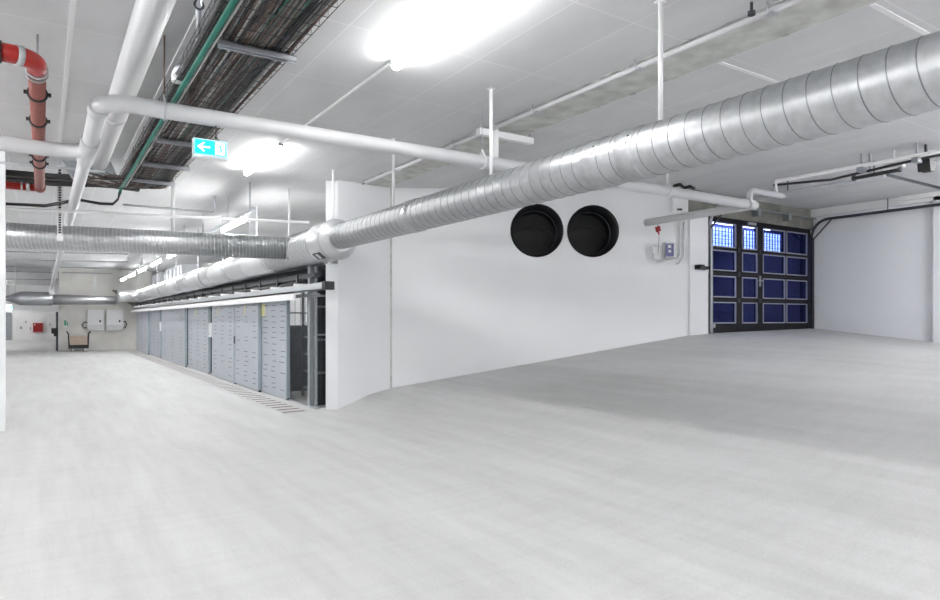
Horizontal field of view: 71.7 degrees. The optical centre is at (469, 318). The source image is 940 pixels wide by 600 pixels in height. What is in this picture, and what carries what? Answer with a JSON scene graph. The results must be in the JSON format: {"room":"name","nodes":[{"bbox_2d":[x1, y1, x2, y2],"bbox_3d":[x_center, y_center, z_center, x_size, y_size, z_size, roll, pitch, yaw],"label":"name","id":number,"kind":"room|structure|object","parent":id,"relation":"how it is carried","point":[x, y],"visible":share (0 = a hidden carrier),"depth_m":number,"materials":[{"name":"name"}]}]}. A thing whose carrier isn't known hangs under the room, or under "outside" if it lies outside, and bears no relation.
{"room":"underground parking garage","nodes":[
{"label":"underground parking garage","id":0,"kind":"room"},
{"bbox_2d":[0,151,5,430],"bbox_3d":[-6.884,-0.465,9.202,0.500,4.130,0.140,0,0,-33],"label":"wall column","id":1,"kind":"structure","parent":0,"point":[2,153],"depth_m":9.26,"materials":[{"name":"white paint"}]},
{"bbox_2d":[6,311,58,339],"bbox_3d":[-35.943,-0.530,48.357,17.000,4.260,0.300,0,0,-33],"label":"wall","id":2,"kind":"structure","parent":0,"point":[45,317],"depth_m":49.78,"materials":[{"name":"grey paint"}]},
{"bbox_2d":[6,312,11,339],"bbox_3d":[-34.918,0.550,48.791,0.824,2.100,0.100,0,0,-33],"label":"door","id":3,"kind":"structure","parent":2,"relation":"in","point":[8,314],"depth_m":48.89,"materials":[{"name":"grey metal"}]},
{"bbox_2d":[33,323,42,331],"bbox_3d":[-33.150,0.655,49.880,0.640,0.696,0.220,0,0,-33],"label":"upper cabinet","id":4,"kind":"object","parent":2,"relation":"attached to","point":[37,327],"visible":1,"depth_m":49.80,"materials":[{"name":"red metal"}]},
{"bbox_2d":[6,285,58,310],"bbox_3d":[-35.276,-1.530,45.206,14.655,1.860,0.300,0,0,-33],"label":"wall header","id":5,"kind":"structure","parent":0,"point":[10,289],"depth_m":47.23,"materials":[{"name":"white paint"}]},
{"bbox_2d":[6,266,117,268],"bbox_3d":[-18.756,-2.300,28.696,5.743,0.044,0.044,0,0,-18],"label":"rail","id":6,"kind":"object","parent":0,"point":[6,266],"visible":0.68,"depth_m":28.92,"materials":[{"name":"grey metal"}]},
{"bbox_2d":[59,268,163,350],"bbox_3d":[-16.265,-0.465,34.929,9.845,4.130,0.250,0,0,-33],"label":"wall","id":7,"kind":"structure","parent":0,"point":[83,283],"depth_m":33.08,"materials":[{"name":"paint"}]},
{"bbox_2d":[51,312,57,350],"bbox_3d":[-20.718,0.615,32.424,0.290,1.930,1.050,0,0,-33],"label":"door leaf","id":8,"kind":"structure","parent":7,"relation":"in","point":[54,331],"depth_m":32.11,"materials":[{"name":"black metal"}]},
{"bbox_2d":[6,271,111,273],"bbox_3d":[-21.001,-2.300,31.958,6.080,0.044,0.044,0,0,-17],"label":"rail","id":9,"kind":"object","parent":7,"relation":"attached to","point":[6,271],"visible":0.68,"depth_m":32.19,"materials":[{"name":"grey metal"}]},
{"bbox_2d":[87,310,103,329],"bbox_3d":[-18.928,0.049,32.852,0.709,1.025,0.300,0,0,-33],"label":"upper cabinet","id":10,"kind":"object","parent":7,"relation":"attached to","point":[95,318],"visible":1,"depth_m":32.74,"materials":[{"name":"white metal"}]},
{"bbox_2d":[106,310,122,329],"bbox_3d":[-18.209,0.050,33.324,0.752,1.040,0.300,0,0,-33],"label":"upper cabinet","id":11,"kind":"object","parent":7,"relation":"attached to","point":[114,318],"visible":1,"depth_m":33.21,"materials":[{"name":"white metal"}]},
{"bbox_2d":[6,152,325,285],"bbox_3d":[-18.158,-2.645,31.294,18.000,0.230,49.750,0,0,-33],"label":"ceiling","id":12,"kind":"structure","parent":0,"point":[195,188],"depth_m":15.02,"materials":[{"name":"white paint"}]},
{"bbox_2d":[6,290,115,305],"bbox_3d":[-19.642,-1.581,30.839,5.050,1.897,0.720,0,0,-33],"label":"duct","id":13,"kind":"object","parent":12,"relation":"hanging from","point":[49,298],"visible":0.99,"depth_m":30.65,"materials":[{"name":"metal"}]},
{"bbox_2d":[6,251,127,254],"bbox_3d":[-14.546,-2.389,22.449,5.055,0.222,0.044,0,0,-13],"label":"rail","id":14,"kind":"object","parent":12,"relation":"attached to","point":[6,251],"visible":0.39,"depth_m":22.59,"materials":[{"name":"grey metal"}]},
{"bbox_2d":[6,257,128,262],"bbox_3d":[-16.528,-2.389,25.515,5.684,0.222,0.044,0,0,-15],"label":"rail","id":15,"kind":"object","parent":12,"relation":"attached to","point":[127,257],"visible":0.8,"depth_m":25.70,"materials":[{"name":"grey metal"}]},
{"bbox_2d":[151,273,163,284],"bbox_3d":[-17.111,-1.840,35.229,0.630,1.380,8.285,0,0,-33],"label":"vent box","id":16,"kind":"object","parent":12,"relation":"hanging from","point":[160,275],"visible":0.13,"depth_m":32.59,"materials":[{"name":"metal"}]},
{"bbox_2d":[171,177,174,230],"bbox_3d":[-5.145,-2.017,11.253,0.120,1.026,0.100,0,0,-33],"label":"hanger","id":17,"kind":"object","parent":12,"relation":"hanging from","point":[172,187],"visible":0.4,"depth_m":11.23,"materials":[{"name":"white paint"}]},
{"bbox_2d":[6,222,289,259],"bbox_3d":[-6.667,-1.321,10.650,7.606,0.484,0.440,0,0,-22],"label":"duct","id":18,"kind":"object","parent":17,"relation":"hanging from","point":[18,235],"visible":0.94,"depth_m":10.94,"materials":[{"name":"silver metal"}]},
{"bbox_2d":[56,165,62,241],"bbox_3d":[-6.587,-1.853,10.437,0.090,1.215,0.080,0,0,-33],"label":"strap","id":19,"kind":"object","parent":18,"relation":"attached to","point":[59,238],"visible":0.8,"depth_m":10.42,"materials":[{"name":"white paint"}]},
{"bbox_2d":[164,264,196,279],"bbox_3d":[-12.849,-1.840,28.739,0.630,1.380,4.740,0,0,-33],"label":"vent box","id":20,"kind":"object","parent":12,"relation":"hanging from","point":[183,268],"visible":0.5,"depth_m":27.09,"materials":[{"name":"metal"}]},
{"bbox_2d":[120,182,255,279],"bbox_3d":[-10.637,-2.190,22.027,0.100,0.680,24.500,0,0,-33],"label":"lamp trunking","id":21,"kind":"object","parent":12,"relation":"hanging from","point":[251,210],"depth_m":14.40,"materials":[{"name":"metal"}]},
{"bbox_2d":[197,230,217,287],"bbox_3d":[-7.415,-1.712,18.579,0.700,1.636,0.021,0,0,-33],"label":"hanger","id":22,"kind":"object","parent":12,"relation":"hanging from","point":[197,230],"visible":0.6,"depth_m":18.40,"materials":[{"name":"metal"}]},
{"bbox_2d":[222,215,250,281],"bbox_3d":[-5.769,-1.721,16.071,0.700,1.618,0.021,0,0,-33],"label":"hanger","id":23,"kind":"object","parent":12,"relation":"hanging from","point":[222,215],"visible":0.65,"depth_m":15.94,"materials":[{"name":"metal"}]},
{"bbox_2d":[287,189,290,235],"bbox_3d":[-3.518,-2.042,12.644,0.070,0.976,0.070,0,0,-33],"label":"hanger","id":24,"kind":"object","parent":12,"relation":"hanging from","point":[287,189],"visible":0.75,"depth_m":12.63,"materials":[{"name":"white paint"}]},
{"bbox_2d":[290,262,330,324],"bbox_3d":[-6.091,-0.530,25.490,0.200,4.260,26.700,0,0,-33],"label":"wall","id":25,"kind":"structure","parent":0,"point":[294,304],"depth_m":27.12,"materials":[{"name":"white paint"}]},
{"bbox_2d":[326,180,389,409],"bbox_3d":[-2.083,-0.380,11.932,1.318,4.160,0.356,0,0,-38],"label":"wall","id":26,"kind":"structure","parent":0,"point":[358,306],"depth_m":11.73,"materials":[{"name":"white paint"}]},
{"bbox_2d":[132,281,333,400],"bbox_3d":[-9.734,0.478,21.973,0.270,2.237,27.380,0,0,-33],"label":"sliding door","id":27,"kind":"structure","parent":26,"relation":"in","point":[275,315],"depth_m":13.38,"materials":[{"name":"blue paint"}]},
{"bbox_2d":[136,311,148,354],"bbox_3d":[-15.586,0.574,30.935,0.070,2.047,4.340,0,0,-33],"label":"sliding door","id":28,"kind":"structure","parent":27,"relation":"hanging from","point":[142,318],"depth_m":30.76,"materials":[{"name":"blue paint"}]},
{"bbox_2d":[161,308,186,366],"bbox_3d":[-10.804,0.574,23.654,0.070,2.047,5.217,0,0,-33],"label":"sliding door","id":29,"kind":"structure","parent":27,"relation":"hanging from","point":[173,321],"depth_m":23.27,"materials":[{"name":"blue paint"}]},
{"bbox_2d":[131,293,298,311],"bbox_3d":[-10.263,-0.410,22.579,0.090,0.130,25.987,0,0,-33],"label":"rail cover","id":30,"kind":"object","parent":27,"relation":"attached to","point":[287,296],"visible":1,"depth_m":15.57,"materials":[{"name":"white metal"}]},
{"bbox_2d":[212,305,236,383],"bbox_3d":[-6.456,0.574,17.033,0.070,2.047,2.581,0,0,-33],"label":"sliding door","id":31,"kind":"structure","parent":27,"relation":"hanging from","point":[223,315],"depth_m":16.95,"materials":[{"name":"blue paint"}]},
{"bbox_2d":[234,303,260,391],"bbox_3d":[-5.176,0.574,15.066,0.075,2.047,2.182,0,0,-34],"label":"sliding door","id":32,"kind":"structure","parent":27,"relation":"hanging from","point":[247,317],"depth_m":14.95,"materials":[{"name":"blue paint"}]},
{"bbox_2d":[390,188,391,387],"bbox_3d":[-1.485,-0.530,12.190,0.036,3.860,0.032,0,0,-33],"label":"trim","id":33,"kind":"structure","parent":26,"relation":"attached to","point":[390,188],"depth_m":12.17,"materials":[{"name":"metal"}]},
{"bbox_2d":[0,328,939,599],"bbox_3d":[-11.397,0.919,25.116,22.520,1.429,66.500,0,0,-33],"label":"floor","id":34,"kind":"structure","parent":0,"point":[792,464],"depth_m":5.96,"materials":[{"name":"concrete"}]},
{"bbox_2d":[66,331,90,351],"bbox_3d":[-19.231,1.097,31.935,1.034,1.005,0.610,0,0,-33],"label":"trolley","id":35,"kind":"object","parent":34,"relation":"on","point":[75,342],"visible":1,"depth_m":31.70,"materials":[{"name":"brown wood"}]},
{"bbox_2d":[126,350,308,413],"bbox_3d":[-10.121,1.597,22.006,0.440,0.004,26.100,0,0,-33],"label":"floor drain","id":36,"kind":"object","parent":34,"relation":"on","point":[284,408],"visible":1,"depth_m":14.92,"materials":[{"name":"metal"}]},
{"bbox_2d":[136,262,327,409],"bbox_3d":[-9.836,0.210,22.612,0.420,2.780,26.400,0,0,-33],"label":"frame","id":37,"kind":"object","parent":34,"relation":"on","point":[294,275],"visible":0.48,"depth_m":13.38,"materials":[{"name":"grey metal"}]},
{"bbox_2d":[149,310,160,356],"bbox_3d":[-13.559,0.574,27.977,0.070,2.047,3.200,0,0,-33],"label":"sliding door","id":38,"kind":"structure","parent":37,"relation":"attached to","point":[154,316],"depth_m":27.80,"materials":[{"name":"blue paint"}]},
{"bbox_2d":[188,306,210,373],"bbox_3d":[-8.397,0.574,20.116,0.070,2.047,3.208,0,0,-33],"label":"sliding door","id":39,"kind":"structure","parent":37,"relation":"attached to","point":[199,343],"depth_m":19.89,"materials":[{"name":"blue paint"}]},
{"bbox_2d":[138,279,307,305],"bbox_3d":[-9.782,-0.668,22.284,0.188,0.170,24.910,0,0,-33],"label":"cable bundle","id":40,"kind":"object","parent":37,"relation":"attached to","point":[304,281],"visible":0.49,"depth_m":15.46,"materials":[{"name":"black plastic"}]},
{"bbox_2d":[273,284,307,390],"bbox_3d":[-2.430,0.400,15.405,4.550,2.400,0.080,0,0,-33],"label":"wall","id":41,"kind":"structure","parent":34,"relation":"on","point":[295,330],"depth_m":14.46,"materials":[{"name":"grey metal"}]},
{"bbox_2d":[301,292,307,395],"bbox_3d":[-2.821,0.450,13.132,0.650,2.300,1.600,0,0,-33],"label":"post","id":42,"kind":"object","parent":34,"relation":"on","point":[303,370],"visible":0.12,"depth_m":13.59,"materials":[{"name":"grey metal"}]},
{"bbox_2d":[314,266,325,407],"bbox_3d":[-2.152,0.325,12.094,1.520,2.550,0.040,0,0,-33],"label":"mesh panel","id":43,"kind":"object","parent":34,"relation":"on","point":[315,267],"visible":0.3,"depth_m":11.71,"materials":[{"name":"grey metal"}]},
{"bbox_2d":[317,270,324,404],"bbox_3d":[-2.064,0.350,12.307,1.740,2.500,0.060,0,0,-33],"label":"sheet","id":44,"kind":"object","parent":34,"relation":"on","point":[322,272],"visible":0.11,"depth_m":11.88,"materials":[{"name":"metal"}]},
{"bbox_2d":[0,0,939,209],"bbox_3d":[2.321,-2.610,4.664,23.000,0.300,17.250,0,0,-33],"label":"ceiling","id":45,"kind":"structure","parent":0,"point":[533,52],"depth_m":6.71,"materials":[{"name":"white paint"}]},
{"bbox_2d":[0,34,50,192],"bbox_3d":[-6.036,-2.165,6.475,3.100,0.590,5.920,0,0,-33],"label":"pipe","id":46,"kind":"object","parent":45,"relation":"hanging from","point":[36,69],"visible":0.93,"depth_m":5.59,"materials":[{"name":"red metal"}]},
{"bbox_2d":[58,0,76,142],"bbox_3d":[-1.278,-2.460,2.301,0.040,0.020,17.250,0,0,-33],"label":"trim","id":47,"kind":"structure","parent":45,"relation":"attached to","point":[72,9],"depth_m":6.18,"materials":[{"name":"white paint"}]},
{"bbox_2d":[91,0,175,169],"bbox_3d":[-2.231,-2.300,4.636,0.248,0.248,14.200,0,0,-33],"label":"vent pipe","id":48,"kind":"object","parent":45,"relation":"attached to","point":[149,19],"visible":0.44,"depth_m":5.50,"materials":[{"name":"white plastic"}]},
{"bbox_2d":[6,169,139,191],"bbox_3d":[-6.743,-2.144,9.845,3.219,0.210,0.516,0,0,-18],"label":"cable bundle","id":49,"kind":"object","parent":48,"relation":"attached to","point":[51,179],"visible":0.31,"depth_m":9.81,"materials":[{"name":"black plastic"}]},
{"bbox_2d":[62,160,116,179],"bbox_3d":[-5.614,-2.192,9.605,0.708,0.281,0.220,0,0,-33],"label":"ceiling","id":50,"kind":"structure","parent":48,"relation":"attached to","point":[66,163],"depth_m":9.46,"materials":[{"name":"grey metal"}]},
{"bbox_2d":[163,35,166,120],"bbox_3d":[-2.651,-2.091,5.640,0.018,0.738,0.176,0,0,-33],"label":"hanger","id":51,"kind":"object","parent":45,"relation":"hanging from","point":[164,94],"visible":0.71,"depth_m":5.63,"materials":[{"name":"metal"}]},
{"bbox_2d":[124,0,210,159],"bbox_3d":[-0.555,-2.459,2.776,0.060,0.022,17.250,0,0,-33],"label":"trim","id":52,"kind":"structure","parent":45,"relation":"attached to","point":[192,28],"depth_m":6.28,"materials":[{"name":"white paint"}]},
{"bbox_2d":[193,0,204,40],"bbox_3d":[-2.029,-2.267,4.895,0.074,0.376,0.857,0,0,-21],"label":"pipe","id":53,"kind":"object","parent":45,"relation":"hanging from","point":[199,5],"visible":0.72,"depth_m":4.56,"materials":[{"name":"metal"}]},
{"bbox_2d":[118,0,344,189],"bbox_3d":[-1.684,-2.207,4.874,0.684,0.504,12.003,0,0,-33],"label":"cable tray","id":54,"kind":"object","parent":45,"relation":"hanging from","point":[239,47],"visible":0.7,"depth_m":5.21,"materials":[{"name":"metal"}]},
{"bbox_2d":[171,62,183,83],"bbox_3d":[-2.386,-2.070,5.494,0.247,0.143,0.177,0,0,-33],"label":"stub","id":55,"kind":"object","parent":54,"relation":"attached to","point":[174,70],"visible":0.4,"depth_m":5.44,"materials":[{"name":"metal"}]},
{"bbox_2d":[171,74,181,83],"bbox_3d":[-2.473,-2.030,5.487,0.092,0.064,0.095,0,0,-33],"label":"socket","id":56,"kind":"object","parent":55,"relation":"attached to","point":[173,76],"depth_m":5.45,"materials":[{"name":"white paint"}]},
{"bbox_2d":[119,0,238,193],"bbox_3d":[-1.936,-1.927,4.720,0.065,0.116,12.017,0,0,-33],"label":"conduit","id":57,"kind":"object","parent":54,"relation":"attached to","point":[230,6],"visible":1,"depth_m":5.07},
{"bbox_2d":[125,0,242,186],"bbox_3d":[-1.860,-1.972,4.700,0.028,0.018,11.900,0,0,-33],"label":"conduit","id":58,"kind":"object","parent":54,"relation":"attached to","point":[240,1],"visible":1,"depth_m":5.09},
{"bbox_2d":[86,0,336,188],"bbox_3d":[-1.767,-2.037,4.955,1.126,0.113,12.240,0,0,-36],"label":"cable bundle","id":59,"kind":"object","parent":54,"relation":"in","point":[110,180],"visible":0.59,"depth_m":5.26,"materials":[{"name":"black plastic"}]},
{"bbox_2d":[0,161,104,172],"bbox_3d":[-6.004,-2.080,8.773,1.880,0.040,0.040,0,0,-27],"label":"conduit","id":60,"kind":"object","parent":59,"relation":"on","point":[1,162],"visible":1,"depth_m":8.90,"materials":[{"name":"metal"}]},
{"bbox_2d":[243,142,283,175],"bbox_3d":[-3.165,-2.401,9.885,0.084,0.117,1.960,0,0,-33],"label":"ceiling lamp","id":61,"kind":"object","parent":45,"relation":"attached to","point":[275,150],"visible":0.99,"depth_m":9.69,"materials":[{"name":"white paint"}]},
{"bbox_2d":[331,169,334,218],"bbox_3d":[-2.256,-2.040,10.722,0.070,0.840,0.070,0,0,-33],"label":"hanger","id":62,"kind":"object","parent":45,"relation":"hanging from","point":[332,170],"visible":0.75,"depth_m":10.71,"materials":[{"name":"white paint"}]},
{"bbox_2d":[281,62,389,143],"bbox_3d":[-1.683,-2.450,7.628,0.024,0.020,3.400,0,0,-33],"label":"conduit","id":63,"kind":"object","parent":45,"relation":"attached to","point":[384,67],"visible":0.79,"depth_m":7.08,"materials":[{"name":"white paint"}]},
{"bbox_2d":[0,95,786,289],"bbox_3d":[-13.293,-1.905,26.016,14.340,0.362,45.914,0,0,-33],"label":"drain pipe","id":64,"kind":"object","parent":45,"relation":"hanging from","point":[99,107],"visible":0.98,"depth_m":6.76,"materials":[{"name":"white plastic"}]},
{"bbox_2d":[6,191,118,206],"bbox_3d":[-6.492,-1.903,10.300,2.262,0.172,0.461,0,0,8],"label":"loose cable","id":65,"kind":"object","parent":64,"relation":"hanging from","point":[116,201],"visible":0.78,"depth_m":10.38,"materials":[{"name":"black plastic"}]},
{"bbox_2d":[6,194,120,205],"bbox_3d":[-6.484,-1.908,10.235,2.238,0.162,0.447,0,0,7],"label":"loose cable","id":66,"kind":"object","parent":64,"relation":"hanging from","point":[119,194],"visible":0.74,"depth_m":10.32,"materials":[{"name":"black plastic"}]},
{"bbox_2d":[6,207,308,223],"bbox_3d":[-5.928,-1.720,10.558,6.452,0.048,0.046,0,0,-19],"label":"conduit","id":67,"kind":"object","parent":64,"relation":"attached to","point":[7,208],"visible":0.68,"depth_m":10.77,"materials":[{"name":"white metal"}]},
{"bbox_2d":[123,196,215,212],"bbox_3d":[-4.937,-1.941,10.713,1.382,0.278,0.144,0,0,-27],"label":"conduit","id":68,"kind":"object","parent":64,"relation":"on","point":[214,197],"visible":1,"depth_m":10.78,"materials":[{"name":"metal"}]},
{"bbox_2d":[192,126,226,161],"bbox_3d":[-2.329,-1.598,5.825,0.288,0.325,0.085,0,0,-33],"label":"exit sign","id":69,"kind":"object","parent":64,"relation":"hanging from","point":[208,149],"visible":1,"depth_m":5.80,"materials":[{"name":"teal plastic"}]},
{"bbox_2d":[220,215,247,231],"bbox_3d":[-4.763,-1.905,13.083,0.100,0.110,1.900,0,0,-33],"label":"lamp","id":70,"kind":"object","parent":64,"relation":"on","point":[233,223],"visible":0.86,"depth_m":13.02,"materials":[{"name":"white paint"}]},
{"bbox_2d":[390,138,396,205],"bbox_3d":[-1.048,-1.978,8.883,0.070,0.965,0.070,0,0,-33],"label":"hanger","id":71,"kind":"object","parent":45,"relation":"hanging from","point":[393,155],"visible":0.69,"depth_m":8.87,"materials":[{"name":"white paint"}]},
{"bbox_2d":[390,0,497,69],"bbox_3d":[-0.174,-2.401,5.329,0.084,0.117,2.060,0,0,-33],"label":"ceiling lamp","id":72,"kind":"object","parent":45,"relation":"attached to","point":[470,9],"visible":1,"depth_m":5.39,"materials":[{"name":"white paint"}]},
{"bbox_2d":[479,105,486,168],"bbox_3d":[0.141,-2.091,7.474,0.018,0.738,0.176,0,0,-33],"label":"hanger","id":73,"kind":"object","parent":45,"relation":"hanging from","point":[482,105],"visible":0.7,"depth_m":7.47,"materials":[{"name":"metal"}]},
{"bbox_2d":[487,87,495,174],"bbox_3d":[0.226,-1.978,6.943,0.070,0.965,0.070,0,0,-33],"label":"hanger","id":74,"kind":"object","parent":45,"relation":"hanging from","point":[490,89],"visible":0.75,"depth_m":6.93,"materials":[{"name":"white paint"}]},
{"bbox_2d":[476,125,533,157],"bbox_3d":[0.464,-2.253,8.374,0.863,0.406,0.090,0,0,-33],"label":"cross arm","id":75,"kind":"object","parent":45,"relation":"attached to","point":[498,135],"visible":0.85,"depth_m":8.28,"materials":[{"name":"white paint"}]},
{"bbox_2d":[117,31,939,301],"bbox_3d":[-6.316,-1.226,16.980,1.215,0.803,38.320,0,0,-34],"label":"spiral duct","id":76,"kind":"object","parent":45,"relation":"hanging from","point":[902,80],"visible":0.94,"depth_m":4.82,"materials":[{"name":"silver metal"}]},
{"bbox_2d":[362,0,804,184],"bbox_3d":[1.216,-2.410,6.721,0.271,0.100,11.900,0,0,-33],"label":"conduit","id":77,"kind":"object","parent":45,"relation":"attached to","point":[773,11],"visible":0.91,"depth_m":6.17,"materials":[{"name":"white plastic"}]},
{"bbox_2d":[358,0,878,186],"bbox_3d":[2.797,-2.604,4.977,0.667,0.312,17.250,0,0,-33],"label":"beam","id":78,"kind":"structure","parent":45,"relation":"attached to","point":[805,14],"depth_m":6.36,"materials":[{"name":"concrete"}]},
{"bbox_2d":[654,0,666,120],"bbox_3d":[1.477,-1.978,5.038,0.070,0.965,0.070,0,0,-33],"label":"hanger","id":79,"kind":"object","parent":45,"relation":"hanging from","point":[659,3],"visible":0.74,"depth_m":5.02,"materials":[{"name":"white paint"}]},
{"bbox_2d":[664,173,672,197],"bbox_3d":[2.799,-2.091,9.219,0.036,0.738,0.176,0,0,-33],"label":"hanger","id":80,"kind":"object","parent":45,"relation":"hanging from","point":[667,174],"visible":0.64,"depth_m":9.21,"materials":[{"name":"white paint"}]},
{"bbox_2d":[673,183,695,189],"bbox_3d":[3.959,-2.430,11.954,0.529,0.060,0.202,0,0,-41],"label":"cable coil","id":81,"kind":"object","parent":45,"relation":"attached to","point":[682,186],"visible":0.93,"depth_m":11.91,"materials":[{"name":"black rubber"}]},
{"bbox_2d":[718,62,778,82],"bbox_3d":[2.888,-2.461,6.551,1.180,0.018,0.044,0,0,-33],"label":"trim","id":82,"kind":"structure","parent":45,"relation":"attached to","point":[720,63],"depth_m":6.46,"materials":[{"name":"white paint"}]},
{"bbox_2d":[708,165,885,333],"bbox_3d":[5.498,-1.089,11.303,0.100,2.741,3.180,0,0,-33],"label":"door track","id":83,"kind":"object","parent":45,"relation":"attached to","point":[710,226],"visible":0.57,"depth_m":12.54,"materials":[{"name":"metal"}]},
{"bbox_2d":[886,174,939,189],"bbox_3d":[7.889,-2.230,10.995,3.660,0.040,0.030,0,0,-33],"label":"bar","id":84,"kind":"object","parent":83,"relation":"attached to","point":[887,175],"visible":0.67,"depth_m":10.49,"materials":[{"name":"metal"}]},
{"bbox_2d":[773,143,939,191],"bbox_3d":[6.102,-2.280,9.268,0.194,0.360,3.811,0,0,-33],"label":"rail","id":85,"kind":"object","parent":45,"relation":"attached to","point":[916,158],"visible":0.98,"depth_m":9.64,"materials":[{"name":"silver metal"}]},
{"bbox_2d":[808,198,939,328],"bbox_3d":[8.499,-1.123,13.274,0.100,2.675,3.180,0,0,-33],"label":"door track","id":86,"kind":"object","parent":45,"relation":"attached to","point":[811,239],"visible":1,"depth_m":14.51,"materials":[{"name":"metal"}]},
{"bbox_2d":[851,154,901,180],"bbox_3d":[6.002,-2.277,9.602,0.086,0.365,0.684,0,0,-29],"label":"lamp","id":87,"kind":"object","parent":45,"relation":"hanging from","point":[854,178],"visible":0.96,"depth_m":9.62,"materials":[{"name":"metal"}]},
{"bbox_2d":[883,150,905,169],"bbox_3d":[6.172,-2.325,9.461,0.100,0.270,0.260,0,0,-35],"label":"sensor box","id":88,"kind":"object","parent":45,"relation":"attached to","point":[902,165],"visible":0.71,"depth_m":9.46,"materials":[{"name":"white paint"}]},
{"bbox_2d":[870,3,930,35],"bbox_3d":[3.640,-2.461,5.405,1.180,0.018,0.044,0,0,-33],"label":"trim","id":89,"kind":"structure","parent":45,"relation":"attached to","point":[875,6],"depth_m":5.32,"materials":[{"name":"white paint"}]},
{"bbox_2d":[917,144,937,172],"bbox_3d":[6.511,-2.268,9.222,0.375,0.385,0.160,0,0,-33],"label":"loudspeaker","id":90,"kind":"object","parent":45,"relation":"attached to","point":[927,165],"visible":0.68,"depth_m":9.13,"materials":[{"name":"black plastic"}]},
{"bbox_2d":[392,188,687,387],"bbox_3d":[1.331,-0.380,12.392,5.635,4.160,0.300,0,0,-1],"label":"wall","id":91,"kind":"structure","parent":0,"point":[466,300],"depth_m":12.23,"materials":[{"name":"white paint"}]},
{"bbox_2d":[510,204,563,256],"bbox_3d":[1.253,-1.667,12.634,1.002,1.002,0.812,0,0,-1],"label":"duct opening","id":92,"kind":"object","parent":91,"relation":"in","point":[536,230],"depth_m":13.03,"materials":[{"name":"metal"}]},
{"bbox_2d":[567,205,618,256],"bbox_3d":[2.313,-1.658,12.655,0.981,0.981,0.812,0,0,-1],"label":"duct opening","id":93,"kind":"object","parent":91,"relation":"in","point":[592,230],"depth_m":13.05,"materials":[{"name":"metal"}]},
{"bbox_2d":[652,245,660,259],"bbox_3d":[3.514,-1.247,12.233,0.157,0.264,0.102,0,0,-1],"label":"junction box","id":94,"kind":"object","parent":91,"relation":"attached to","point":[656,254],"visible":1,"depth_m":12.19,"materials":[{"name":"grey plastic"}]},
{"bbox_2d":[663,242,675,257],"bbox_3d":[3.756,-1.295,12.204,0.207,0.283,0.170,0,0,-1],"label":"control box","id":95,"kind":"object","parent":91,"relation":"attached to","point":[669,248],"visible":1,"depth_m":12.13,"materials":[{"name":"grey plastic"}]},
{"bbox_2d":[655,220,685,262],"bbox_3d":[3.805,-1.481,12.260,0.664,0.852,0.040,0,0,-1],"label":"conduit","id":96,"kind":"object","parent":91,"relation":"attached to","point":[679,255],"visible":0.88,"depth_m":12.24,"materials":[{"name":"grey plastic"}]},
{"bbox_2d":[671,197,687,211],"bbox_3d":[3.945,-2.165,12.228,0.286,0.302,0.130,0,0,-1],"label":"junction box","id":97,"kind":"object","parent":91,"relation":"attached to","point":[677,205],"visible":0.79,"depth_m":12.17,"materials":[{"name":"white paint"}]},
{"bbox_2d":[676,222,684,264],"bbox_3d":[3.967,-1.427,12.263,0.170,0.806,0.028,0,0,-1],"label":"conduit","id":98,"kind":"object","parent":91,"relation":"attached to","point":[683,222],"visible":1,"depth_m":12.25,"materials":[{"name":"grey plastic"}]},
{"bbox_2d":[688,217,707,334],"bbox_3d":[4.278,-0.660,12.560,0.540,2.720,0.360,0,0,-33],"label":"wall pier","id":99,"kind":"object","parent":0,"point":[698,227],"visible":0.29,"depth_m":12.38,"materials":[{"name":"white paint"}]},
{"bbox_2d":[695,264,709,269],"bbox_3d":[4.421,-0.984,12.354,0.290,0.085,0.140,0,0,-33],"label":"sensor","id":100,"kind":"object","parent":99,"relation":"attached to","point":[697,267],"visible":1,"depth_m":12.30,"materials":[{"name":"black plastic"}]},
{"bbox_2d":[688,189,813,321],"bbox_3d":[5.883,-0.930,13.632,4.400,3.060,0.330,0,0,-33],"label":"lintel","id":101,"kind":"object","parent":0,"point":[768,218],"visible":0.2,"depth_m":13.89,"materials":[{"name":"concrete"}]},
{"bbox_2d":[708,216,809,332],"bbox_3d":[6.182,-0.845,13.687,3.640,2.390,0.136,0,0,-33],"label":"door","id":102,"kind":"structure","parent":101,"relation":"attached to","point":[737,273],"depth_m":13.61,"materials":[{"name":"blue metal"}]},
{"bbox_2d":[710,203,816,220],"bbox_3d":[6.100,-2.195,13.528,3.850,0.150,0.139,0,0,-33],"label":"shaft","id":103,"kind":"object","parent":101,"relation":"attached to","point":[755,213],"visible":0.62,"depth_m":13.80,"materials":[{"name":"grey metal"}]},
{"bbox_2d":[810,202,932,341],"bbox_3d":[11.681,-0.530,9.065,0.320,3.860,14.330,0,0,-33],"label":"wall","id":104,"kind":"structure","parent":0,"point":[873,274],"depth_m":13.61,"materials":[{"name":"paint"}]},
{"bbox_2d":[811,191,939,216],"bbox_3d":[10.448,-2.380,10.469,0.200,0.160,10.030,0,0,-33],"label":"trim","id":105,"kind":"structure","parent":104,"relation":"attached to","point":[923,197],"depth_m":13.48,"materials":[{"name":"grey paint"}]},
{"bbox_2d":[933,196,939,342],"bbox_3d":[12.250,-0.530,7.817,0.140,3.860,11.620,0,0,-33],"label":"wall pier","id":106,"kind":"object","parent":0,"point":[936,210],"visible":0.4,"depth_m":12.59,"materials":[{"name":"paint"}]},
{"label":"outside","id":107,"kind":"structure","parent":0,"visible":0},
{"bbox_2d":[713,224,798,321],"bbox_3d":[10.204,-1.650,23.629,25.000,6.500,0.300,0,0,-33],"label":"wall","id":108,"kind":"structure","parent":107,"point":[789,261],"depth_m":23.91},
{"bbox_2d":[713,226,780,251],"bbox_3d":[9.230,-2.815,22.745,5.618,0.684,0.090,0,0,-33],"label":"window","id":109,"kind":"structure","parent":108,"relation":"in","point":[720,230],"depth_m":23.06,"materials":[{"name":"glass"}]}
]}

